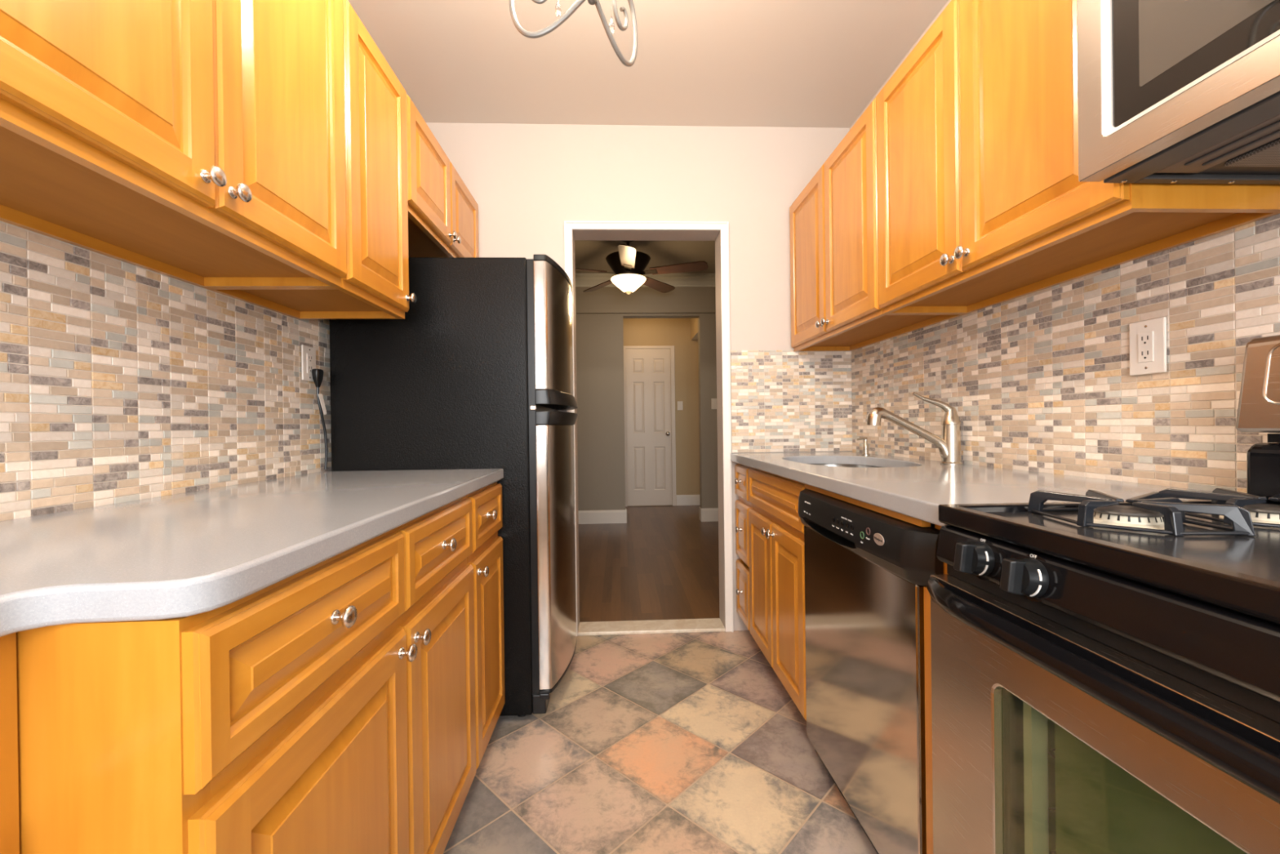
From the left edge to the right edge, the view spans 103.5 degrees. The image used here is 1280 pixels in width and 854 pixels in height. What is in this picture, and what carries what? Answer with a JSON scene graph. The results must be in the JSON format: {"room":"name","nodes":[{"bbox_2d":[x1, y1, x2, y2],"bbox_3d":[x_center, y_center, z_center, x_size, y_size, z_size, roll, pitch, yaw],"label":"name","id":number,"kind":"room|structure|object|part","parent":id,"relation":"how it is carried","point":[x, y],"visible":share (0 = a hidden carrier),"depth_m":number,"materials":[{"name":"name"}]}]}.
{"room":"galley kitchen","nodes":[
{"label":"galley kitchen","id":0,"kind":"room"},
{"bbox_2d":[426,122,852,632],"bbox_3d":[-0.037,-0.241,2.641,2.275,2.590,0.140,-1,0,-2],"label":"wall","id":1,"kind":"structure","parent":0,"point":[524,180],"depth_m":2.58,"materials":[{"name":"beige paint"}]},
{"bbox_2d":[564,221,733,635],"bbox_3d":[0.047,0.006,2.565,0.835,2.095,0.020,-1,0,-2],"label":"trim","id":2,"kind":"structure","parent":1,"relation":"attached to","point":[722,226],"depth_m":2.57,"materials":[{"name":"white paint"}]},
{"bbox_2d":[730,350,852,453],"bbox_3d":[0.783,-0.134,2.599,0.631,0.526,0.002,-1,0,-2],"label":"tiled wall","id":3,"kind":"structure","parent":1,"relation":"attached to","point":[783,401],"depth_m":2.60,"materials":[{"name":"beige tile"}]},
{"bbox_2d":[574,240,715,273],"bbox_3d":[0.285,-1.561,4.633,4.200,0.310,3.820,-1,0,-2],"label":"ceiling","id":4,"kind":"structure","parent":0,"point":[588,255],"depth_m":4.68,"materials":[{"name":"beige paint"}]},
{"bbox_2d":[575,240,708,294],"bbox_3d":[-0.104,-1.366,4.219,1.302,0.487,1.256,-1,0,-2],"label":"ceiling fan","id":5,"kind":"object","parent":4,"relation":"hanging from","point":[628,264],"visible":0.94,"depth_m":4.16,"materials":[{"name":"brown metal"}]},
{"bbox_3d":[-0.513,-1.290,4.129,0.475,0.038,0.134,-1,0,-18],"label":"blade","id":6,"kind":"part","parent":5,"relation":"part of","materials":[{"name":"brown wood"}]},
{"bbox_3d":[-0.358,-1.293,4.619,0.134,0.038,0.475,-1,0,-36],"label":"blade","id":7,"kind":"part","parent":5,"relation":"part of","materials":[{"name":"brown wood"}]},
{"bbox_3d":[-0.102,-1.294,3.830,0.134,0.038,0.478,-1,0,-2],"label":"blade","id":8,"kind":"part","parent":5,"relation":"part of","materials":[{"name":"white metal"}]},
{"bbox_3d":[-0.097,-1.196,4.267,0.300,0.112,0.300,-1,0,-2],"label":"lamp shade","id":9,"kind":"part","parent":5,"relation":"part of","materials":[{"name":"white glass"}]},
{"bbox_3d":[0.156,-1.300,4.623,0.134,0.038,0.475,-1,0,36],"label":"blade","id":10,"kind":"part","parent":5,"relation":"part of","materials":[{"name":"brown wood"}]},
{"bbox_3d":[0.319,-1.300,4.135,0.475,0.038,0.134,-1,0,18],"label":"blade","id":11,"kind":"part","parent":5,"relation":"part of","materials":[{"name":"brown wood"}]},
{"bbox_2d":[575,313,718,510],"bbox_3d":[0.265,-0.289,5.496,4.200,2.660,0.120,-1,0,-2],"label":"wall","id":12,"kind":"structure","parent":0,"point":[599,336],"depth_m":5.41,"materials":[{"name":"beige paint"}]},
{"bbox_2d":[575,287,715,314],"bbox_3d":[0.254,-1.419,5.407,4.200,0.398,0.050,-1,0,-2],"label":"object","id":13,"kind":"structure","parent":12,"relation":"attached to","point":[603,300],"depth_m":5.38,"materials":[{"name":"beige paint"}]},
{"bbox_2d":[575,273,715,287],"bbox_3d":[0.255,-1.555,5.344,4.200,0.124,0.074,-1,0,-2],"label":"trim","id":14,"kind":"structure","parent":12,"relation":"attached to","point":[582,280],"depth_m":5.33,"materials":[{"name":"grey paint"}]},
{"bbox_2d":[577,506,718,524],"bbox_3d":[0.281,0.954,5.492,4.200,0.142,0.136,-1,0,-2],"label":"baseboard","id":15,"kind":"structure","parent":12,"relation":"attached to","point":[705,514],"depth_m":5.40,"materials":[{"name":"white paint"}]},
{"bbox_2d":[711,398,716,408],"bbox_3d":[0.807,-0.250,5.454,0.070,0.115,0.010,-1,0,-2],"label":"light switch","id":16,"kind":"object","parent":12,"relation":"attached to","point":[713,401],"visible":0.76,"depth_m":5.45,"materials":[{"name":"beige plastic"}]},
{"bbox_2d":[347,0,948,128],"bbox_3d":[0.028,-1.581,0.714,2.475,0.100,3.990,-1,0,-2],"label":"ceiling","id":17,"kind":"structure","parent":0,"point":[701,63],"depth_m":2.10,"materials":[{"name":"beige paint"}]},
{"bbox_2d":[509,0,637,66],"bbox_3d":[-0.136,-1.177,1.046,0.289,0.704,0.285,-1,0,-2],"label":"chandelier","id":18,"kind":"object","parent":17,"relation":"hanging from","point":[610,29],"visible":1,"depth_m":1.09,"materials":[{"name":"grey metal"}]},
{"bbox_3d":[-0.194,-0.916,1.068,0.169,0.183,0.011,-1,0,2],"label":"arm","id":19,"kind":"part","parent":18,"relation":"part of","materials":[{"name":"grey metal"}]},
{"bbox_3d":[-0.105,-1.193,1.064,0.052,0.595,0.052,-1,0,-2],"label":"stem","id":20,"kind":"part","parent":18,"relation":"part of","materials":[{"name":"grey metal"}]},
{"bbox_3d":[-0.053,-0.918,1.129,0.011,0.183,0.148,-1,0,38],"label":"arm","id":21,"kind":"part","parent":18,"relation":"part of","materials":[{"name":"grey metal"}]},
{"bbox_2d":[578,505,719,622],"bbox_3d":[0.318,1.060,4.636,4.200,0.066,3.830,-1,0,-2],"label":"floor","id":22,"kind":"structure","parent":0,"point":[662,563],"depth_m":3.72,"materials":[{"name":"brown wood"}]},
{"bbox_2d":[443,630,877,853],"bbox_3d":[0.061,1.060,0.702,2.275,0.002,3.750,-1,0,-2],"label":"floor","id":23,"kind":"structure","parent":0,"point":[671,743],"depth_m":1.57,"materials":[{"name":"tile"}]},
{"bbox_2d":[0,631,19,853],"bbox_3d":[-0.788,0.634,-0.014,0.515,0.874,0.993,-1,0,-2],"label":"base cabinet","id":24,"kind":"object","parent":23,"relation":"on","point":[9,777],"visible":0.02,"depth_m":0.48,"materials":[{"name":"brown wood"}]},
{"bbox_2d":[16,495,475,853],"bbox_3d":[-0.755,0.631,0.960,0.665,0.874,0.945,-1,0,-2],"label":"base cabinet","id":25,"kind":"object","parent":23,"relation":"on","point":[328,707],"visible":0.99,"depth_m":0.61,"materials":[{"name":"brown wood"}]},
{"bbox_2d":[0,468,503,636],"bbox_3d":[-0.756,0.174,0.637,0.636,0.038,2.314,-1,0,-2],"label":"countertop","id":26,"kind":"structure","parent":25,"relation":"on","point":[197,552],"depth_m":0.69,"materials":[{"name":"grey stone"}]},
{"bbox_3d":[-0.455,0.284,0.742,0.020,0.162,0.479,-1,0,-2],"label":"drawer","id":27,"kind":"part","parent":25,"relation":"part of","materials":[{"name":"brown wood"}]},
{"bbox_3d":[-0.450,0.693,0.747,0.020,0.600,0.480,-1,0,-2],"label":"door","id":28,"kind":"part","parent":25,"relation":"part of","materials":[{"name":"brown wood"}]},
{"bbox_3d":[-0.431,0.277,0.736,0.028,0.032,0.032,-1,0,-2],"label":"knob","id":29,"kind":"part","parent":25,"relation":"part of","materials":[{"name":"silver metal"}]},
{"bbox_3d":[-0.438,0.427,0.954,0.028,0.032,0.032,-1,0,-2],"label":"knob","id":30,"kind":"part","parent":25,"relation":"part of","materials":[{"name":"silver metal"}]},
{"bbox_3d":[-0.441,0.427,1.026,0.028,0.032,0.032,-1,0,-2],"label":"knob","id":31,"kind":"part","parent":25,"relation":"part of","materials":[{"name":"silver metal"}]},
{"bbox_3d":[-0.475,0.283,1.211,0.020,0.162,0.443,-1,0,-2],"label":"drawer","id":32,"kind":"part","parent":25,"relation":"part of","materials":[{"name":"brown wood"}]},
{"bbox_3d":[-0.470,0.692,1.217,0.020,0.600,0.450,-1,0,-2],"label":"door","id":33,"kind":"part","parent":25,"relation":"part of","materials":[{"name":"brown wood"}]},
{"bbox_3d":[-0.450,0.279,1.194,0.028,0.032,0.032,-1,0,-2],"label":"knob","id":34,"kind":"part","parent":25,"relation":"part of","materials":[{"name":"silver metal"}]},
{"bbox_2d":[328,253,577,716],"bbox_3d":[-0.688,0.222,2.155,0.842,1.683,0.714,-1,0,-2],"label":"refrigerator","id":35,"kind":"object","parent":23,"relation":"on","point":[477,372],"visible":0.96,"depth_m":1.81,"materials":[{"name":"black metal"}]},
{"bbox_3d":[-0.345,-0.369,2.170,0.102,0.464,0.708,-1,0,-2],"label":"freezer door","id":36,"kind":"part","parent":35,"relation":"part of","materials":[{"name":"silver metal"}]},
{"bbox_3d":[-0.335,0.469,2.173,0.102,0.956,0.708,-1,0,-2],"label":"door","id":37,"kind":"part","parent":35,"relation":"part of","materials":[{"name":"silver metal"}]},
{"bbox_3d":[-0.329,0.955,2.174,0.102,0.014,0.708,-1,0,-2],"label":"trim","id":38,"kind":"part","parent":35,"relation":"part of","materials":[{"name":"black plastic"}]},
{"bbox_2d":[466,481,505,769],"bbox_3d":[-0.782,0.629,1.614,0.665,0.874,0.357,-1,0,-2],"label":"base cabinet","id":39,"kind":"object","parent":23,"relation":"on","point":[486,558],"visible":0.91,"depth_m":1.58,"materials":[{"name":"brown wood"}]},
{"bbox_3d":[-0.461,0.426,1.486,0.028,0.032,0.032,-1,0,-2],"label":"knob","id":40,"kind":"part","parent":39,"relation":"part of","materials":[{"name":"silver metal"}]},
{"bbox_3d":[-0.492,0.282,1.625,0.020,0.162,0.351,-1,0,-2],"label":"drawer","id":41,"kind":"part","parent":39,"relation":"part of","materials":[{"name":"brown wood"}]},
{"bbox_3d":[-0.467,0.278,1.593,0.028,0.032,0.032,-1,0,-2],"label":"knob","id":42,"kind":"part","parent":39,"relation":"part of","materials":[{"name":"silver metal"}]},
{"bbox_2d":[577,617,724,635],"bbox_3d":[0.058,1.044,2.637,0.755,0.018,0.142,-1,0,-2],"label":"threshold","id":43,"kind":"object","parent":23,"relation":"on","point":[706,624],"depth_m":2.61,"materials":[{"name":"beige stone"}]},
{"bbox_2d":[734,462,751,631],"bbox_3d":[0.788,0.607,2.455,0.651,0.874,0.260,-1,0,-2],"label":"base cabinet","id":44,"kind":"object","parent":23,"relation":"on","point":[743,505],"visible":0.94,"depth_m":2.42,"materials":[{"name":"brown wood"}]},
{"bbox_3d":[0.473,0.262,2.439,0.028,0.032,0.032,-1,0,-2],"label":"knob","id":45,"kind":"part","parent":44,"relation":"part of","materials":[{"name":"silver metal"}]},
{"bbox_3d":[0.476,0.496,2.439,0.028,0.032,0.032,-1,0,-2],"label":"knob","id":46,"kind":"part","parent":44,"relation":"part of","materials":[{"name":"silver metal"}]},
{"bbox_3d":[0.479,0.798,2.440,0.028,0.032,0.032,-1,0,-2],"label":"knob","id":47,"kind":"part","parent":44,"relation":"part of","materials":[{"name":"silver metal"}]},
{"bbox_3d":[0.497,0.267,2.441,0.020,0.157,0.251,-1,0,-2],"label":"drawer","id":48,"kind":"part","parent":44,"relation":"part of","materials":[{"name":"brown wood"}]},
{"bbox_3d":[0.504,0.807,2.443,0.020,0.271,0.251,-1,0,-2],"label":"drawer","id":49,"kind":"part","parent":44,"relation":"part of","materials":[{"name":"brown wood"}]},
{"bbox_3d":[0.500,0.509,2.442,0.020,0.278,0.251,-1,0,-2],"label":"drawer","id":50,"kind":"part","parent":44,"relation":"part of","materials":[{"name":"brown wood"}]},
{"bbox_2d":[747,466,807,720],"bbox_3d":[0.809,0.608,1.973,0.651,0.874,0.700,-1,0,-2],"label":"base cabinet","id":51,"kind":"object","parent":23,"relation":"on","point":[775,526],"visible":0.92,"depth_m":1.87,"materials":[{"name":"brown wood"}]},
{"bbox_3d":[0.515,0.660,2.136,0.020,0.574,0.343,-1,0,-2],"label":"door","id":52,"kind":"part","parent":51,"relation":"part of","materials":[{"name":"brown wood"}]},
{"bbox_3d":[0.494,0.412,1.990,0.028,0.032,0.032,-1,0,-2],"label":"knob","id":53,"kind":"part","parent":51,"relation":"part of","materials":[{"name":"silver metal"}]},
{"bbox_3d":[0.496,0.413,1.931,0.028,0.032,0.032,-1,0,-2],"label":"knob","id":54,"kind":"part","parent":51,"relation":"part of","materials":[{"name":"silver metal"}]},
{"bbox_3d":[0.517,0.268,1.962,0.020,0.157,0.689,-1,0,-2],"label":"drawer","id":55,"kind":"part","parent":51,"relation":"part of","materials":[{"name":"brown wood"}]},
{"bbox_3d":[0.529,0.661,1.789,0.020,0.574,0.342,-1,0,-2],"label":"door","id":56,"kind":"part","parent":51,"relation":"part of","materials":[{"name":"brown wood"}]},
{"bbox_2d":[730,451,1212,526],"bbox_3d":[0.815,0.151,1.740,0.637,0.038,1.690,-1,0,-2],"label":"countertop","id":57,"kind":"structure","parent":51,"relation":"on","point":[913,487],"depth_m":1.26,"materials":[{"name":"grey stone"}]},
{"bbox_2d":[808,463,879,467],"bbox_3d":[0.805,0.259,1.982,0.450,0.177,0.680,-1,0,-2],"label":"sink","id":58,"kind":"object","parent":57,"relation":"in","point":[824,464],"visible":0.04,"depth_m":2.27,"materials":[{"name":"silver metal"}]},
{"bbox_2d":[857,436,870,454],"bbox_3d":[1.019,0.087,2.301,0.059,0.081,0.036,-1,0,-2],"label":"soap dispenser","id":59,"kind":"object","parent":57,"relation":"on","point":[865,446],"visible":1,"depth_m":2.29,"materials":[{"name":"silver metal"}]},
{"bbox_2d":[804,483,930,526],"bbox_3d":[0.545,0.185,1.295,0.018,0.018,0.621,-1,0,-2],"label":"strip","id":60,"kind":"object","parent":57,"relation":"attached to","point":[912,520],"visible":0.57,"depth_m":1.16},
{"bbox_2d":[866,391,963,464],"bbox_3d":[0.954,0.004,1.759,0.318,0.252,0.068,-1,0,4],"label":"faucet","id":61,"kind":"object","parent":57,"relation":"on","point":[948,446],"visible":1,"depth_m":1.74,"materials":[{"name":"silver metal"}]},
{"bbox_3d":[0.964,0.022,1.760,0.245,0.173,0.042,-1,0,5],"label":"spout","id":62,"kind":"part","parent":61,"relation":"part of","materials":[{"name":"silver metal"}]},
{"bbox_3d":[1.030,-0.063,1.748,0.157,0.119,0.060,-1,0,-2],"label":"lever handle","id":63,"kind":"part","parent":61,"relation":"part of","materials":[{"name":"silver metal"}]},
{"bbox_2d":[797,488,942,853],"bbox_3d":[0.807,0.620,1.292,0.614,0.856,0.648,-1,0,-2],"label":"dishwasher","id":64,"kind":"object","parent":23,"relation":"on","point":[867,571],"visible":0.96,"depth_m":1.17,"materials":[{"name":"silver metal"}]},
{"bbox_3d":[0.529,0.253,1.278,0.064,0.113,0.646,-1,0,-2],"label":"control panel","id":65,"kind":"part","parent":64,"relation":"part of","materials":[{"name":"black plastic"}]},
{"bbox_2d":[923,524,947,853],"bbox_3d":[0.858,0.611,0.948,0.599,0.874,0.098,-1,0,-2],"label":"cabinet filler","id":66,"kind":"object","parent":23,"relation":"on","point":[927,648],"visible":0.04,"depth_m":0.97,"materials":[{"name":"orange wood"}]},
{"bbox_2d":[927,334,1279,853],"bbox_3d":[0.828,0.434,0.505,0.704,1.171,0.760,-1,0,-2],"label":"gas range","id":67,"kind":"object","parent":23,"relation":"on","point":[1095,690],"depth_m":0.62,"materials":[{"name":"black metal"}]},
{"bbox_3d":[0.507,0.200,0.761,0.029,0.050,0.050,-1,0,-2],"label":"control knob","id":68,"kind":"part","parent":67,"relation":"part of","materials":[{"name":"black plastic"}]},
{"bbox_3d":[0.519,0.200,0.762,0.008,0.061,0.061,-1,0,-2],"label":"dial plate","id":69,"kind":"part","parent":67,"relation":"part of","materials":[{"name":"black plastic"}]},
{"bbox_3d":[0.511,0.200,0.668,0.029,0.050,0.050,-1,0,-2],"label":"control knob","id":70,"kind":"part","parent":67,"relation":"part of","materials":[{"name":"black plastic"}]},
{"bbox_3d":[0.522,0.200,0.669,0.008,0.061,0.061,-1,0,-2],"label":"dial plate","id":71,"kind":"part","parent":67,"relation":"part of","materials":[{"name":"black plastic"}]},
{"bbox_2d":[927,573,1279,853],"bbox_3d":[0.797,0.532,0.504,0.639,0.567,0.754,-1,0,-2],"label":"oven","id":72,"kind":"object","parent":67,"relation":"in","point":[1054,732],"depth_m":0.61,"materials":[{"name":"silver metal"}]},
{"bbox_3d":[0.546,0.199,0.493,0.041,0.063,0.756,-1,0,-2],"label":"control panel","id":73,"kind":"part","parent":67,"relation":"part of","materials":[{"name":"black metal"}]},
{"bbox_2d":[937,499,1279,624],"bbox_3d":[0.835,0.146,0.505,0.612,0.032,0.758,-1,0,-2],"label":"cooktop","id":74,"kind":"object","parent":67,"relation":"in","point":[1230,579],"depth_m":0.60,"materials":[{"name":"metal"}]},
{"bbox_3d":[0.556,0.242,0.493,0.022,0.022,0.752,-1,0,-2],"label":"vent trim","id":75,"kind":"part","parent":67,"relation":"part of","materials":[{"name":"black plastic"}]},
{"bbox_3d":[0.706,0.133,0.734,0.100,0.017,0.100,-1,0,-2],"label":"burner","id":76,"kind":"part","parent":67,"relation":"part of","materials":[{"name":"beige"}]},
{"bbox_3d":[0.728,0.122,0.751,0.187,0.038,0.198,-1,0,7],"label":"burner grate","id":77,"kind":"part","parent":67,"relation":"part of","materials":[{"name":"black metal"}]},
{"bbox_3d":[0.941,0.120,0.752,0.187,0.038,0.198,-1,0,7],"label":"burner grate","id":78,"kind":"part","parent":67,"relation":"part of","materials":[{"name":"black metal"}]},
{"bbox_3d":[0.919,0.131,0.735,0.100,0.017,0.100,-1,0,-2],"label":"burner","id":79,"kind":"part","parent":67,"relation":"part of","materials":[{"name":"silver"}]},
{"bbox_3d":[1.118,-0.072,0.516,0.110,0.165,0.758,-1,0,-2],"label":"backguard panel","id":80,"kind":"part","parent":67,"relation":"part of","materials":[{"name":"silver metal"}]},
{"bbox_2d":[622,318,699,506],"bbox_3d":[0.739,-0.266,6.122,3.200,2.600,1.090,-1,0,-2],"label":"wall","id":81,"kind":"structure","parent":0,"point":[676,332],"depth_m":6.56,"materials":[{"name":"beige paint"}]},
{"bbox_2d":[625,348,672,506],"bbox_3d":[0.117,0.002,6.499,0.581,2.028,0.083,-1,0,-2],"label":"door","id":82,"kind":"structure","parent":81,"relation":"in","point":[648,371],"depth_m":6.53,"materials":[{"name":"beige paint"}]},
{"bbox_2d":[623,345,676,506],"bbox_3d":[0.124,-0.013,6.531,0.669,2.073,0.022,-1,0,-2],"label":"trim","id":83,"kind":"structure","parent":81,"relation":"attached to","point":[672,347],"depth_m":6.53,"materials":[{"name":"beige paint"}]},
{"bbox_2d":[677,400,682,409],"bbox_3d":[0.521,-0.277,6.553,0.070,0.115,0.010,-1,0,-2],"label":"light switch","id":84,"kind":"object","parent":81,"relation":"attached to","point":[679,402],"visible":1,"depth_m":6.55,"materials":[{"name":"beige plastic"}]},
{"bbox_2d":[676,494,700,505],"bbox_3d":[0.009,0.958,6.532,1.544,0.136,0.014,-1,0,-2],"label":"baseboard","id":85,"kind":"structure","parent":81,"relation":"attached to","point":[682,500],"depth_m":6.55,"materials":[{"name":"white paint"}]},
{"bbox_2d":[690,318,700,501],"bbox_3d":[0.777,-0.192,6.074,0.170,2.450,0.990,-1,0,-2],"label":"wall","id":86,"kind":"structure","parent":0,"point":[694,322],"depth_m":6.32,"materials":[{"name":"beige paint"}]},
{"bbox_2d":[849,0,951,129],"bbox_3d":[1.231,-0.251,0.768,0.100,2.590,3.990,-1,0,-2],"label":"wall","id":87,"kind":"structure","parent":0,"point":[948,1],"depth_m":2.12,"materials":[{"name":"beige paint"}]},
{"bbox_2d":[789,92,966,351],"bbox_3d":[0.930,-0.768,2.163,0.347,0.758,0.869,-1,0,-2],"label":"upper cabinet","id":88,"kind":"object","parent":87,"relation":"attached to","point":[834,228],"visible":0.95,"depth_m":2.03,"materials":[{"name":"brown wood"}]},
{"bbox_3d":[0.786,-0.766,2.368,0.020,0.723,0.428,-1,0,-2],"label":"door","id":89,"kind":"part","parent":88,"relation":"part of","materials":[{"name":"brown wood"}]},
{"bbox_3d":[0.774,-0.444,2.180,0.028,0.032,0.032,-1,0,-2],"label":"knob","id":90,"kind":"part","parent":88,"relation":"part of","materials":[{"name":"silver metal"}]},
{"bbox_3d":[0.776,-0.444,2.123,0.028,0.032,0.032,-1,0,-2],"label":"knob","id":91,"kind":"part","parent":88,"relation":"part of","materials":[{"name":"silver metal"}]},
{"bbox_3d":[0.804,-0.765,1.938,0.020,0.723,0.424,-1,0,-2],"label":"door","id":92,"kind":"part","parent":88,"relation":"part of","materials":[{"name":"brown wood"}]},
{"bbox_2d":[851,213,1279,493],"bbox_3d":[1.152,-0.125,1.312,0.002,0.588,2.600,-1,0,-2],"label":"tiled wall","id":93,"kind":"structure","parent":87,"relation":"attached to","point":[1042,381],"depth_m":1.26,"materials":[{"name":"tile"}]},
{"bbox_2d":[1128,316,1166,375],"bbox_3d":[1.151,-0.181,1.145,0.009,0.122,0.078,-1,0,-2],"label":"wall outlet","id":94,"kind":"object","parent":93,"relation":"attached to","point":[1148,338],"visible":1,"depth_m":1.14,"materials":[{"name":"beige plastic"}]},
{"bbox_2d":[1137,331,1153,362],"bbox_3d":[1.148,-0.181,1.145,0.002,0.067,0.033,-1,0,-2],"label":"receptacle","id":95,"kind":"object","parent":94,"relation":"attached to","point":[1145,339],"depth_m":1.14,"materials":[{"name":"beige plastic"}]},
{"bbox_2d":[876,0,1279,314],"bbox_3d":[0.967,-0.765,1.308,0.347,0.758,0.837,-1,0,-2],"label":"upper cabinet","id":96,"kind":"object","parent":87,"relation":"attached to","point":[982,202],"visible":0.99,"depth_m":1.20,"materials":[{"name":"brown wood"}]},
{"bbox_3d":[0.822,-0.764,1.510,0.020,0.723,0.411,-1,0,-2],"label":"door","id":97,"kind":"part","parent":96,"relation":"part of","materials":[{"name":"brown wood"}]},
{"bbox_3d":[0.810,-0.442,1.331,0.028,0.032,0.032,-1,0,-2],"label":"knob","id":98,"kind":"part","parent":96,"relation":"part of","materials":[{"name":"silver metal"}]},
{"bbox_3d":[0.812,-0.441,1.274,0.028,0.032,0.032,-1,0,-2],"label":"knob","id":99,"kind":"part","parent":96,"relation":"part of","materials":[{"name":"silver metal"}]},
{"bbox_3d":[0.840,-0.763,1.094,0.020,0.723,0.414,-1,0,-2],"label":"door","id":100,"kind":"part","parent":96,"relation":"part of","materials":[{"name":"brown wood"}]},
{"bbox_2d":[1076,0,1279,184],"bbox_3d":[0.970,-0.629,0.505,0.393,0.415,0.760,-1,0,-2],"label":"microwave","id":101,"kind":"object","parent":87,"relation":"attached to","point":[1170,91],"visible":1,"depth_m":0.76,"materials":[{"name":"silver metal"}]},
{"bbox_3d":[0.995,-0.435,0.506,0.349,0.022,0.756,-1,0,-2],"label":"plate","id":102,"kind":"part","parent":101,"relation":"part of","materials":[{"name":"grey metal"}]},
{"bbox_3d":[-1.142,-0.221,0.668,0.100,2.590,3.990,-1,0,-2],"label":"wall","id":103,"kind":"structure","parent":0,"visible":0},
{"bbox_2d":[0,220,331,520],"bbox_3d":[-1.110,-0.104,1.300,0.002,0.604,2.350,-1,0,-2],"label":"tiled wall","id":104,"kind":"structure","parent":103,"relation":"attached to","point":[121,381],"depth_m":1.09,"materials":[{"name":"tile"}]},
{"bbox_2d":[0,0,346,288],"bbox_3d":[-0.899,-0.736,0.863,0.392,0.763,0.851,-1,0,-2],"label":"upper cabinet","id":105,"kind":"object","parent":104,"relation":"attached to","point":[200,143],"visible":1,"depth_m":0.88,"materials":[{"name":"brown wood"}]},
{"bbox_3d":[-0.733,-0.744,0.659,0.020,0.731,0.422,-1,0,-2],"label":"door","id":106,"kind":"part","parent":105,"relation":"part of","materials":[{"name":"brown wood"}]},
{"bbox_3d":[-0.712,-0.419,0.843,0.028,0.032,0.032,-1,0,-2],"label":"knob","id":107,"kind":"part","parent":105,"relation":"part of","materials":[{"name":"silver metal"}]},
{"bbox_3d":[-0.715,-0.419,0.902,0.028,0.032,0.032,-1,0,-2],"label":"knob","id":108,"kind":"part","parent":105,"relation":"part of","materials":[{"name":"silver metal"}]},
{"bbox_3d":[-0.751,-0.745,1.081,0.020,0.731,0.416,-1,0,-2],"label":"door","id":109,"kind":"part","parent":105,"relation":"part of","materials":[{"name":"brown wood"}]},
{"bbox_2d":[301,344,315,382],"bbox_3d":[-1.121,-0.214,1.710,0.009,0.118,0.074,-1,0,-2],"label":"wall outlet","id":110,"kind":"object","parent":104,"relation":"attached to","point":[308,353],"visible":0.94,"depth_m":1.70,"materials":[{"name":"beige plastic"}]},
{"bbox_2d":[306,353,313,373],"bbox_3d":[-1.118,-0.214,1.710,0.002,0.067,0.033,-1,0,-2],"label":"receptacle","id":111,"kind":"object","parent":110,"relation":"attached to","point":[309,356],"depth_m":1.71,"materials":[{"name":"beige plastic"}]},
{"bbox_2d":[311,368,327,469],"bbox_3d":[-1.101,-0.025,1.737,0.026,0.346,0.062,-1,0,-2],"label":"power cord","id":112,"kind":"object","parent":110,"relation":"attached to","point":[317,374],"visible":1,"depth_m":1.73,"materials":[{"name":"black plastic"}]},
{"bbox_2d":[205,0,416,319],"bbox_3d":[-0.925,-0.738,1.479,0.392,0.763,0.379,-1,0,-2],"label":"upper cabinet","id":113,"kind":"object","parent":103,"relation":"attached to","point":[375,285],"visible":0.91,"depth_m":1.45,"materials":[{"name":"brown wood"}]},
{"bbox_3d":[-0.768,-0.746,1.484,0.020,0.731,0.371,-1,0,-2],"label":"door","id":114,"kind":"part","parent":113,"relation":"part of","materials":[{"name":"brown wood"}]},
{"bbox_3d":[-0.746,-0.421,1.647,0.028,0.032,0.032,-1,0,-2],"label":"knob","id":115,"kind":"part","parent":113,"relation":"part of","materials":[{"name":"silver metal"}]},
{"bbox_2d":[406,94,479,257],"bbox_3d":[-0.954,-0.927,2.094,0.392,0.388,0.847,-1,0,-2],"label":"upper cabinet","id":116,"kind":"object","parent":103,"relation":"attached to","point":[443,213],"visible":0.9,"depth_m":1.98,"materials":[{"name":"brown wood"}]},
{"bbox_3d":[-0.787,-0.934,1.891,0.020,0.356,0.418,-1,0,-2],"label":"door","id":117,"kind":"part","parent":116,"relation":"part of","materials":[{"name":"brown wood"}]},
{"bbox_3d":[-0.769,-0.790,2.076,0.028,0.032,0.032,-1,0,-2],"label":"knob","id":118,"kind":"part","parent":116,"relation":"part of","materials":[{"name":"silver metal"}]},
{"bbox_3d":[-0.771,-0.790,2.130,0.028,0.032,0.032,-1,0,-2],"label":"knob","id":119,"kind":"part","parent":116,"relation":"part of","materials":[{"name":"silver metal"}]},
{"bbox_3d":[-0.805,-0.935,2.311,0.020,0.356,0.416,-1,0,-2],"label":"door","id":120,"kind":"part","parent":116,"relation":"part of","materials":[{"name":"brown wood"}]}
]}

